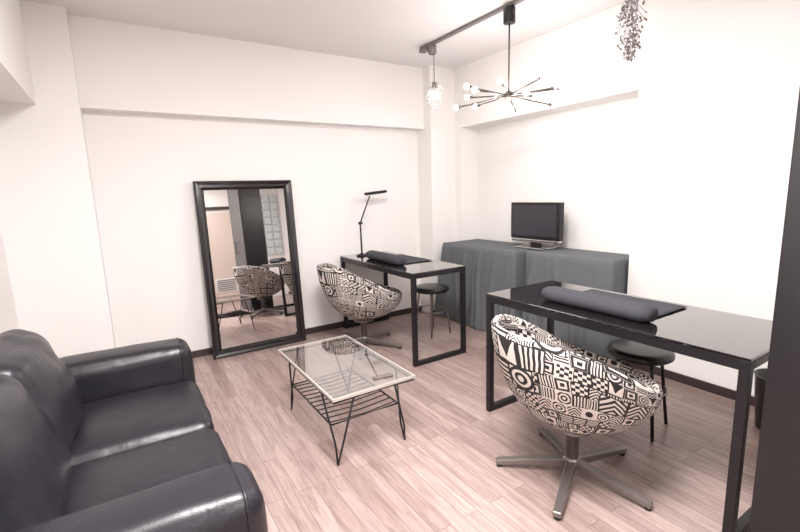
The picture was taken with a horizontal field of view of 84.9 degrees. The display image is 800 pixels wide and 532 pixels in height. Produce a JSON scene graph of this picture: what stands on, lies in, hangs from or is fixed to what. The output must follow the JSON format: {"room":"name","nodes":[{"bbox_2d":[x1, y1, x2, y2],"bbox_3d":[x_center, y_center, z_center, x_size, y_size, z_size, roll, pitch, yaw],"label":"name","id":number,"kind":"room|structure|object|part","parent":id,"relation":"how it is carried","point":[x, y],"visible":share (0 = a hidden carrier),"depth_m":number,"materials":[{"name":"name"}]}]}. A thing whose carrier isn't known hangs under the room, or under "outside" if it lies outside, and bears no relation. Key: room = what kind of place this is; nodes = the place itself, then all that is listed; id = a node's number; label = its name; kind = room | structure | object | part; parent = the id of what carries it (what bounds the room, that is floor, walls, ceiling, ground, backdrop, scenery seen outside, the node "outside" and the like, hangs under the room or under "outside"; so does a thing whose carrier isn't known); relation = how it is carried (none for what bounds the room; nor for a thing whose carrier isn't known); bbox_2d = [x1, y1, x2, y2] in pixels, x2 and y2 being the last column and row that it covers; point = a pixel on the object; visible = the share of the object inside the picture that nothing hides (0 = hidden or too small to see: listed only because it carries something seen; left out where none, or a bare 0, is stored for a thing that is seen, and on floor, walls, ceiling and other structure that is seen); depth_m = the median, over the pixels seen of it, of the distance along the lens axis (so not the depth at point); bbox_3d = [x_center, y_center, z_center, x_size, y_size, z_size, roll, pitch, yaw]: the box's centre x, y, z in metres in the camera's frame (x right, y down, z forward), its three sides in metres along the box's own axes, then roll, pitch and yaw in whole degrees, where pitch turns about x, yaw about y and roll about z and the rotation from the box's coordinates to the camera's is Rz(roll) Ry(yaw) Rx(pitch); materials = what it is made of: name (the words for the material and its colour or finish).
{"room":"service shop","nodes":[
{"label":"service shop","id":0,"kind":"room"},
{"bbox_2d":[0,226,18,333],"bbox_3d":[-1.106,0.014,0.420,0.100,2.660,6.290,-8,11,-32],"label":"wall","id":1,"kind":"structure","parent":0,"point":[8,316],"depth_m":2.80,"materials":[{"name":"paint"}]},
{"bbox_2d":[0,0,35,103],"bbox_3d":[-0.905,-0.990,0.246,0.285,0.635,6.030,-8,11,-32],"label":"beam","id":2,"kind":"structure","parent":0,"point":[16,84],"depth_m":2.46,"materials":[{"name":"white paint"}]},
{"bbox_2d":[0,0,115,357],"bbox_3d":[-2.471,-0.394,3.095,0.520,2.660,0.260,-8,11,-32],"label":"wall column","id":3,"kind":"structure","parent":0,"point":[49,225],"depth_m":2.98,"materials":[{"name":"paint"}]},
{"bbox_2d":[67,14,423,129],"bbox_3d":[-1.053,-1.613,3.911,3.010,0.615,0.130,-8,11,-32],"label":"beam","id":4,"kind":"structure","parent":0,"point":[120,67],"depth_m":3.62,"materials":[{"name":"white paint"}]},
{"bbox_2d":[82,111,420,350],"bbox_3d":[-1.054,-0.624,4.196,4.320,2.660,0.100,-8,11,-32],"label":"wall","id":5,"kind":"structure","parent":0,"point":[144,168],"depth_m":3.79,"materials":[{"name":"paint"}]},
{"bbox_2d":[191,306,421,357],"bbox_3d":[-1.014,0.669,4.346,3.010,0.060,0.012,-8,11,-32],"label":"baseboard","id":6,"kind":"structure","parent":5,"relation":"attached to","point":[208,351],"depth_m":4.50,"materials":[{"name":"black wood"}]},
{"bbox_2d":[23,0,624,68],"bbox_3d":[0.627,-1.589,1.305,4.320,0.100,6.490,-8,11,-32],"label":"ceiling","id":7,"kind":"structure","parent":0,"point":[387,31],"depth_m":3.28,"materials":[{"name":"paint"}]},
{"bbox_2d":[419,0,524,54],"bbox_3d":[0.781,-1.785,3.045,0.072,0.099,2.170,-8,11,-32],"label":"track light","id":8,"kind":"object","parent":7,"relation":"attached to","point":[430,47],"depth_m":3.47,"materials":[{"name":"black metal"}]},
{"bbox_2d":[425,54,443,109],"bbox_3d":[0.306,-1.656,3.845,0.153,0.548,0.162,-8,11,-32],"label":"pendant","id":9,"kind":"object","parent":8,"relation":"hanging from","point":[433,97],"visible":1,"depth_m":3.85,"materials":[{"name":"glass"}]},
{"bbox_2d":[453,5,565,114],"bbox_3d":[0.763,-1.484,3.123,0.778,0.672,0.776,-8,11,-32],"label":"sputnik chandelier","id":10,"kind":"object","parent":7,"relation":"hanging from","point":[509,12],"visible":1,"depth_m":3.09,"materials":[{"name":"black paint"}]},
{"bbox_3d":[0.606,-1.202,3.197,0.231,0.059,0.215,-8,11,-32],"label":"arm","id":11,"kind":"part","parent":10,"relation":"part of","materials":[{"name":"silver metal"}]},
{"bbox_3d":[0.655,-1.259,3.249,0.260,0.036,0.010,5,12,36],"label":"arm","id":12,"kind":"part","parent":10,"relation":"part of","materials":[{"name":"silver metal"}]},
{"bbox_3d":[0.697,-1.252,3.321,0.010,0.016,0.310,-7,11,-28],"label":"arm","id":13,"kind":"part","parent":10,"relation":"part of","materials":[{"name":"silver metal"}]},
{"bbox_3d":[0.646,-1.203,3.040,0.310,0.016,0.010,-10,13,-40],"label":"arm","id":14,"kind":"part","parent":10,"relation":"part of","materials":[{"name":"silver metal"}]},
{"bbox_3d":[0.777,-1.485,3.116,0.011,0.455,0.012,-8,11,-32],"label":"stem","id":15,"kind":"part","parent":10,"relation":"part of","materials":[{"name":"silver metal"}]},
{"bbox_3d":[0.859,-1.236,3.018,0.010,0.051,0.258,-7,11,-28],"label":"arm","id":16,"kind":"part","parent":10,"relation":"part of","materials":[{"name":"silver metal"}]},
{"bbox_3d":[0.804,-1.109,2.797,0.038,0.038,0.038,-8,11,-32],"label":"bulb","id":17,"kind":"part","parent":10,"relation":"part of","materials":[{"name":"white glass"}]},
{"bbox_3d":[0.962,-1.216,3.212,0.308,0.059,0.010,-4,10,-15],"label":"arm","id":18,"kind":"part","parent":10,"relation":"part of","materials":[{"name":"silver metal"}]},
{"bbox_3d":[0.935,-1.214,3.052,0.123,0.016,0.292,-8,11,-32],"label":"arm","id":19,"kind":"part","parent":10,"relation":"part of","materials":[{"name":"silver metal"}]},
{"bbox_2d":[615,0,646,61],"bbox_3d":[1.252,-1.417,2.372,0.150,0.588,0.147,-4,10,-11],"label":"pendant","id":20,"kind":"object","parent":7,"relation":"hanging from","point":[631,10],"visible":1,"depth_m":2.38,"materials":[{"name":"black metal"}]},
{"bbox_2d":[417,65,455,312],"bbox_3d":[0.525,-0.805,4.982,0.590,2.660,0.250,-8,11,-32],"label":"wall column","id":21,"kind":"structure","parent":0,"point":[436,141],"depth_m":4.77,"materials":[{"name":"paint"}]},
{"bbox_2d":[455,128,478,240],"bbox_3d":[0.767,-0.500,4.976,0.260,2.045,0.095,-8,11,-32],"label":"wall","id":22,"kind":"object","parent":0,"point":[466,139],"depth_m":4.86,"materials":[{"name":"white paint"}]},
{"bbox_2d":[193,311,759,531],"bbox_3d":[0.712,1.131,1.764,4.320,0.100,6.490,-8,11,-32],"label":"floor","id":23,"kind":"structure","parent":0,"point":[445,476],"depth_m":2.35,"materials":[{"name":"brown wood"}]},
{"bbox_2d":[0,329,267,531],"bbox_3d":[-1.159,0.725,1.638,0.908,0.858,1.666,-8,11,-32],"label":"leather sofa","id":24,"kind":"object","parent":23,"relation":"on","point":[125,438],"visible":1,"depth_m":1.51,"materials":[{"name":"black leather"}]},
{"bbox_2d":[0,374,71,531],"bbox_3d":[-1.195,0.608,1.249,0.333,0.497,0.635,-29,22,-26],"label":"cushion","id":25,"kind":"object","parent":24,"relation":"on","point":[36,446],"depth_m":1.23,"materials":[{"name":"black leather"}]},
{"bbox_2d":[0,329,81,452],"bbox_3d":[-1.509,0.534,1.733,0.330,0.496,0.633,-29,22,-26],"label":"cushion","id":26,"kind":"object","parent":24,"relation":"on","point":[27,357],"depth_m":1.68,"materials":[{"name":"black leather"}]},
{"bbox_3d":[-1.522,0.719,2.246,0.870,0.562,0.260,-8,11,-32],"label":"arm","id":27,"kind":"part","parent":24,"relation":"part of","materials":[{"name":"black leather"}]},
{"bbox_3d":[-0.764,0.893,1.075,0.870,0.559,0.261,-8,11,-32],"label":"arm","id":28,"kind":"part","parent":24,"relation":"part of","materials":[{"name":"black leather"}]},
{"bbox_2d":[71,381,214,466],"bbox_3d":[-1.225,0.765,1.953,0.694,0.263,0.583,-8,11,-32],"label":"seat cushion","id":29,"kind":"object","parent":24,"relation":"on","point":[117,418],"depth_m":1.89,"materials":[{"name":"black leather"}]},
{"bbox_2d":[64,428,230,514],"bbox_3d":[-0.908,0.837,1.466,0.688,0.264,0.583,-8,11,-32],"label":"seat cushion","id":30,"kind":"object","parent":24,"relation":"on","point":[95,481],"depth_m":1.53,"materials":[{"name":"black leather"}]},
{"bbox_2d":[193,180,305,359],"bbox_3d":[-1.318,0.006,3.933,0.835,1.523,0.159,-8,11,-32],"label":"floor mirror","id":31,"kind":"object","parent":23,"relation":"on","point":[247,229],"visible":1,"depth_m":3.92,"materials":[{"name":"black wood"}]},
{"bbox_2d":[278,335,415,465],"bbox_3d":[-0.346,0.762,2.626,0.485,0.399,0.860,-8,11,-32],"label":"coffee table","id":32,"kind":"object","parent":23,"relation":"on","point":[411,377],"visible":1,"depth_m":2.52,"materials":[{"name":"clear glass"}]},
{"bbox_3d":[-0.688,0.759,2.769,0.022,0.377,0.123,-5,10,-19],"label":"leg","id":33,"kind":"part","parent":32,"relation":"part of","materials":[{"name":"black metal"}]},
{"bbox_3d":[-0.697,0.743,2.866,0.025,0.377,0.109,3,11,27],"label":"leg","id":34,"kind":"part","parent":32,"relation":"part of","materials":[{"name":"black metal"}]},
{"bbox_3d":[-0.492,0.738,2.853,0.410,0.018,0.007,-8,11,-32],"label":"shelf rod","id":35,"kind":"part","parent":32,"relation":"part of","materials":[{"name":"black metal"}]},
{"bbox_3d":[-0.463,0.745,2.808,0.410,0.018,0.007,-8,11,-32],"label":"shelf rod","id":36,"kind":"part","parent":32,"relation":"part of","materials":[{"name":"black metal"}]},
{"bbox_3d":[-0.360,0.834,2.263,0.123,0.377,0.022,8,13,44],"label":"leg","id":37,"kind":"part","parent":32,"relation":"part of","materials":[{"name":"black metal"}]},
{"bbox_3d":[-0.433,0.751,2.763,0.410,0.018,0.007,-8,11,-32],"label":"shelf rod","id":38,"kind":"part","parent":32,"relation":"part of","materials":[{"name":"black metal"}]},
{"bbox_3d":[-0.404,0.758,2.718,0.410,0.018,0.007,-8,11,-32],"label":"shelf rod","id":39,"kind":"part","parent":32,"relation":"part of","materials":[{"name":"black metal"}]},
{"bbox_3d":[-0.375,0.764,2.673,0.410,0.018,0.007,-8,11,-32],"label":"shelf rod","id":40,"kind":"part","parent":32,"relation":"part of","materials":[{"name":"black metal"}]},
{"bbox_3d":[-0.417,0.705,3.041,0.109,0.377,0.025,-2,10,-2],"label":"leg","id":41,"kind":"part","parent":32,"relation":"part of","materials":[{"name":"black metal"}]},
{"bbox_3d":[-0.346,0.771,2.628,0.410,0.018,0.007,-8,11,-32],"label":"shelf rod","id":42,"kind":"part","parent":32,"relation":"part of","materials":[{"name":"black metal"}]},
{"bbox_3d":[-0.275,0.840,2.215,0.109,0.377,0.025,-2,10,-2],"label":"leg","id":43,"kind":"part","parent":32,"relation":"part of","materials":[{"name":"black metal"}]},
{"bbox_3d":[-0.352,0.588,2.597,0.477,0.014,0.847,-8,11,-32],"label":"under frame","id":44,"kind":"part","parent":32,"relation":"part of","materials":[{"name":"black metal"}]},
{"bbox_3d":[-0.288,0.784,2.538,0.410,0.018,0.007,-8,11,-32],"label":"shelf rod","id":45,"kind":"part","parent":32,"relation":"part of","materials":[{"name":"black metal"}]},
{"bbox_3d":[-0.332,0.710,2.993,0.123,0.377,0.022,8,13,44],"label":"leg","id":46,"kind":"part","parent":32,"relation":"part of","materials":[{"name":"black metal"}]},
{"bbox_3d":[-0.259,0.791,2.493,0.410,0.018,0.007,-8,11,-32],"label":"shelf rod","id":47,"kind":"part","parent":32,"relation":"part of","materials":[{"name":"black metal"}]},
{"bbox_3d":[-0.230,0.798,2.448,0.410,0.018,0.007,-8,11,-32],"label":"shelf rod","id":48,"kind":"part","parent":32,"relation":"part of","materials":[{"name":"black metal"}]},
{"bbox_3d":[-0.200,0.804,2.403,0.410,0.018,0.007,-8,11,-32],"label":"shelf rod","id":49,"kind":"part","parent":32,"relation":"part of","materials":[{"name":"black metal"}]},
{"bbox_3d":[-0.004,0.785,2.487,0.022,0.377,0.123,-5,10,-19],"label":"leg","id":50,"kind":"part","parent":32,"relation":"part of","materials":[{"name":"black metal"}]},
{"bbox_3d":[0.005,0.801,2.390,0.025,0.377,0.109,3,11,27],"label":"leg","id":51,"kind":"part","parent":32,"relation":"part of","materials":[{"name":"black metal"}]},
{"bbox_2d":[317,263,401,359],"bbox_3d":[-0.351,0.350,3.960,0.754,0.776,0.709,-6,10,-24],"label":"tub chair","id":52,"kind":"object","parent":23,"relation":"on","point":[356,297],"visible":0.98,"depth_m":3.69,"materials":[{"name":"fabric"}]},
{"bbox_3d":[-0.513,0.698,3.966,0.330,0.069,0.044,-5,10,-16],"label":"arm","id":53,"kind":"part","parent":52,"relation":"part of","materials":[{"name":"silver metal"}]},
{"bbox_3d":[-0.437,0.660,4.179,0.044,0.069,0.330,-8,12,-34],"label":"arm","id":54,"kind":"part","parent":52,"relation":"part of","materials":[{"name":"silver metal"}]},
{"bbox_3d":[-0.330,0.716,3.828,0.044,0.069,0.330,-2,10,2],"label":"arm","id":55,"kind":"part","parent":52,"relation":"part of","materials":[{"name":"silver metal"}]},
{"bbox_3d":[-0.329,0.581,4.003,0.090,0.185,0.090,-6,10,-24],"label":"post","id":56,"kind":"part","parent":52,"relation":"part of","materials":[{"name":"silver metal"}]},
{"bbox_3d":[-0.208,0.654,4.173,0.044,0.069,0.330,6,12,37],"label":"arm","id":57,"kind":"part","parent":52,"relation":"part of","materials":[{"name":"silver metal"}]},
{"bbox_3d":[-0.142,0.688,3.956,0.330,0.069,0.044,2,10,19],"label":"arm","id":58,"kind":"part","parent":52,"relation":"part of","materials":[{"name":"silver metal"}]},
{"bbox_2d":[340,251,465,366],"bbox_3d":[-0.019,0.322,4.112,0.535,0.760,1.310,-8,11,-32],"label":"desk","id":59,"kind":"object","parent":23,"relation":"on","point":[412,271],"visible":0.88,"depth_m":3.67,"materials":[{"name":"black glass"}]},
{"bbox_3d":[-0.574,0.278,4.511,0.035,0.749,0.035,-8,11,-32],"label":"leg","id":60,"kind":"part","parent":59,"relation":"part of","materials":[{"name":"black metal"}]},
{"bbox_2d":[357,190,386,256],"bbox_3d":[-0.290,-0.437,4.424,0.355,0.647,0.110,-8,11,-32],"label":"desk lamp","id":61,"kind":"object","parent":59,"relation":"on","point":[369,194],"visible":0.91,"depth_m":4.36,"materials":[{"name":"black metal"}]},
{"bbox_3d":[-0.390,-0.278,4.383,0.020,0.305,0.016,-8,11,-32],"label":"post","id":62,"kind":"part","parent":61,"relation":"part of","materials":[{"name":"black metal"}]},
{"bbox_3d":[-0.346,-0.575,4.361,0.138,0.290,0.014,-7,11,-27],"label":"arm","id":63,"kind":"part","parent":61,"relation":"part of","materials":[{"name":"black metal"}]},
{"bbox_3d":[-0.153,0.220,4.776,0.035,0.749,0.035,-8,11,-32],"label":"leg","id":64,"kind":"part","parent":59,"relation":"part of","materials":[{"name":"black metal"}]},
{"bbox_2d":[365,250,430,264],"bbox_3d":[-0.021,-0.098,4.066,0.400,0.079,0.580,-8,11,-32],"label":"cushion","id":65,"kind":"object","parent":59,"relation":"on","point":[400,259],"visible":1,"depth_m":3.94,"materials":[{"name":"black fabric"}]},
{"bbox_3d":[-0.031,-0.047,4.049,0.535,0.010,1.310,-8,11,-32],"label":"glass","id":66,"kind":"part","parent":59,"relation":"part of","materials":[{"name":"black glass"}]},
{"bbox_3d":[0.114,0.435,3.450,0.035,0.749,0.035,-8,11,-32],"label":"leg","id":67,"kind":"part","parent":59,"relation":"part of","materials":[{"name":"black metal"}]},
{"bbox_3d":[0.535,0.378,3.714,0.035,0.749,0.035,-8,11,-32],"label":"leg","id":68,"kind":"part","parent":59,"relation":"part of","materials":[{"name":"black metal"}]},
{"bbox_2d":[417,283,450,337],"bbox_3d":[0.314,0.424,4.289,0.340,0.476,0.340,-9,12,-37],"label":"round stool","id":69,"kind":"object","parent":23,"relation":"on","point":[426,288],"visible":0.92,"depth_m":4.19,"materials":[{"name":"black paint"}]},
{"bbox_3d":[0.169,0.452,4.311,0.074,0.423,0.019,-1,10,7],"label":"leg","id":70,"kind":"part","parent":69,"relation":"part of","materials":[{"name":"black metal"}]},
{"bbox_3d":[0.298,0.475,4.149,0.019,0.423,0.074,-1,10,7],"label":"leg","id":71,"kind":"part","parent":69,"relation":"part of","materials":[{"name":"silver metal"}]},
{"bbox_3d":[0.308,0.216,4.254,0.340,0.053,0.340,-9,12,-37],"label":"seat","id":72,"kind":"part","parent":69,"relation":"part of","materials":[{"name":"black leather"}]},
{"bbox_3d":[0.332,0.425,4.438,0.019,0.423,0.074,-1,10,7],"label":"leg","id":73,"kind":"part","parent":69,"relation":"part of","materials":[{"name":"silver metal"}]},
{"bbox_3d":[0.462,0.449,4.276,0.074,0.423,0.019,-1,10,7],"label":"leg","id":74,"kind":"part","parent":69,"relation":"part of","materials":[{"name":"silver metal"}]},
{"bbox_2d":[434,239,532,330],"bbox_3d":[0.913,0.183,4.526,0.586,0.820,1.109,-8,11,-32],"label":"table","id":75,"kind":"object","parent":23,"relation":"on","point":[491,265],"visible":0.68,"depth_m":4.31,"materials":[{"name":"grey fabric"}]},
{"bbox_2d":[522,247,628,361],"bbox_3d":[1.503,0.299,3.729,0.481,0.820,0.835,-8,11,-32],"label":"table","id":76,"kind":"object","parent":23,"relation":"on","point":[608,271],"visible":0.47,"depth_m":3.52,"materials":[{"name":"grey fabric"}]},
{"bbox_2d":[511,202,563,250],"bbox_3d":[1.250,-0.374,4.026,0.200,0.420,0.560,-8,11,-32],"label":"television","id":77,"kind":"object","parent":76,"relation":"on","point":[536,223],"visible":1,"depth_m":3.97,"materials":[{"name":"black plastic"}]},
{"bbox_2d":[491,314,662,520],"bbox_3d":[0.812,0.631,2.077,0.754,0.776,0.711,-4,10,-12],"label":"tub chair","id":78,"kind":"object","parent":23,"relation":"on","point":[576,391],"visible":1,"depth_m":1.83,"materials":[{"name":"fabric"}]},
{"bbox_3d":[0.647,0.964,2.175,0.330,0.069,0.044,0,10,12],"label":"arm","id":79,"kind":"part","parent":78,"relation":"part of","materials":[{"name":"silver metal"}]},
{"bbox_3d":[0.819,0.933,2.324,0.044,0.069,0.330,-3,10,-5],"label":"arm","id":80,"kind":"part","parent":78,"relation":"part of","materials":[{"name":"silver metal"}]},
{"bbox_3d":[0.739,0.996,1.967,0.044,0.069,0.330,4,11,30],"label":"arm","id":81,"kind":"part","parent":78,"relation":"part of","materials":[{"name":"silver metal"}]},
{"bbox_3d":[0.835,0.863,2.116,0.090,0.185,0.090,-4,10,-12],"label":"post","id":82,"kind":"part","parent":78,"relation":"part of","materials":[{"name":"silver metal"}]},
{"bbox_3d":[1.016,0.947,2.209,0.330,0.069,0.044,-6,10,-23],"label":"arm","id":83,"kind":"part","parent":78,"relation":"part of","materials":[{"name":"silver metal"}]},
{"bbox_3d":[0.967,0.985,1.988,0.044,0.069,0.330,-10,13,-41],"label":"arm","id":84,"kind":"part","parent":78,"relation":"part of","materials":[{"name":"silver metal"}]},
{"bbox_2d":[486,280,772,531],"bbox_3d":[1.145,0.588,2.318,0.600,0.760,1.330,-8,11,-32],"label":"desk","id":85,"kind":"object","parent":23,"relation":"on","point":[741,343],"visible":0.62,"depth_m":1.88,"materials":[{"name":"black glass"}]},
{"bbox_3d":[0.558,0.546,2.709,0.035,0.749,0.035,-8,11,-32],"label":"leg","id":86,"kind":"part","parent":85,"relation":"part of","materials":[{"name":"black metal"}]},
{"bbox_3d":[1.034,0.481,3.007,0.035,0.749,0.035,-8,11,-32],"label":"leg","id":87,"kind":"part","parent":85,"relation":"part of","materials":[{"name":"black metal"}]},
{"bbox_2d":[541,286,686,321],"bbox_3d":[1.120,0.163,2.304,0.440,0.079,0.590,-8,11,-32],"label":"cushion","id":88,"kind":"object","parent":85,"relation":"on","point":[619,305],"visible":1,"depth_m":2.18,"materials":[{"name":"black fabric"}]},
{"bbox_3d":[1.134,0.219,2.256,0.600,0.010,1.330,-8,11,-32],"label":"glass","id":89,"kind":"part","parent":85,"relation":"part of","materials":[{"name":"black glass"}]},
{"bbox_3d":[1.257,0.706,1.631,0.035,0.749,0.035,-8,11,-32],"label":"leg","id":90,"kind":"part","parent":85,"relation":"part of","materials":[{"name":"black metal"}]},
{"bbox_2d":[607,339,675,441],"bbox_3d":[1.369,0.691,2.514,0.340,0.476,0.340,-11,13,-43],"label":"round stool","id":91,"kind":"object","parent":23,"relation":"on","point":[628,351],"visible":0.62,"depth_m":2.40,"materials":[{"name":"black leather"}]},
{"bbox_3d":[1.363,0.482,2.479,0.340,0.053,0.340,-11,13,-43],"label":"seat","id":92,"kind":"part","parent":91,"relation":"part of","materials":[{"name":"black leather"}]},
{"bbox_3d":[1.368,0.741,2.373,0.019,0.423,0.074,-2,10,1],"label":"leg","id":93,"kind":"part","parent":91,"relation":"part of","materials":[{"name":"black metal"}]},
{"bbox_3d":[1.517,0.712,2.516,0.074,0.423,0.019,-2,10,1],"label":"leg","id":94,"kind":"part","parent":91,"relation":"part of","materials":[{"name":"black metal"}]},
{"bbox_2d":[754,368,766,428],"bbox_3d":[2.113,0.765,2.443,0.240,0.310,0.240,-8,11,-32],"label":"waste bin","id":95,"kind":"object","parent":23,"relation":"on","point":[760,374],"visible":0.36,"depth_m":2.46,"materials":[{"name":"black paint"}]},
{"bbox_2d":[748,88,799,531],"bbox_3d":[1.532,-0.046,1.076,0.396,2.400,0.850,-8,11,-32],"label":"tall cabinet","id":96,"kind":"object","parent":23,"relation":"on","point":[775,507],"visible":1,"depth_m":1.38,"materials":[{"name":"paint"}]},
{"bbox_2d":[454,0,643,128],"bbox_3d":[1.245,-1.692,3.954,0.260,0.615,2.020,-8,11,-32],"label":"soffit","id":97,"kind":"structure","parent":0,"point":[583,56],"depth_m":3.63,"materials":[{"name":"white paint"}]},
{"bbox_2d":[479,97,637,253],"bbox_3d":[2.445,-0.472,2.649,0.100,2.660,6.290,-8,11,-32],"label":"wall","id":98,"kind":"structure","parent":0,"point":[583,159],"depth_m":3.93,"materials":[{"name":"paint"}]},
{"bbox_2d":[627,0,799,395],"bbox_3d":[2.906,-0.310,1.608,0.260,2.660,4.020,-8,11,-32],"label":"wall","id":99,"kind":"structure","parent":0,"point":[719,80],"depth_m":2.76,"materials":[{"name":"white paint"}]},
{"bbox_2d":[622,361,754,406],"bbox_3d":[2.831,0.987,1.752,0.012,0.060,4.020,-8,11,-32],"label":"baseboard","id":100,"kind":"structure","parent":99,"relation":"attached to","point":[703,385],"depth_m":3.00,"materials":[{"name":"black wood"}]}
]}

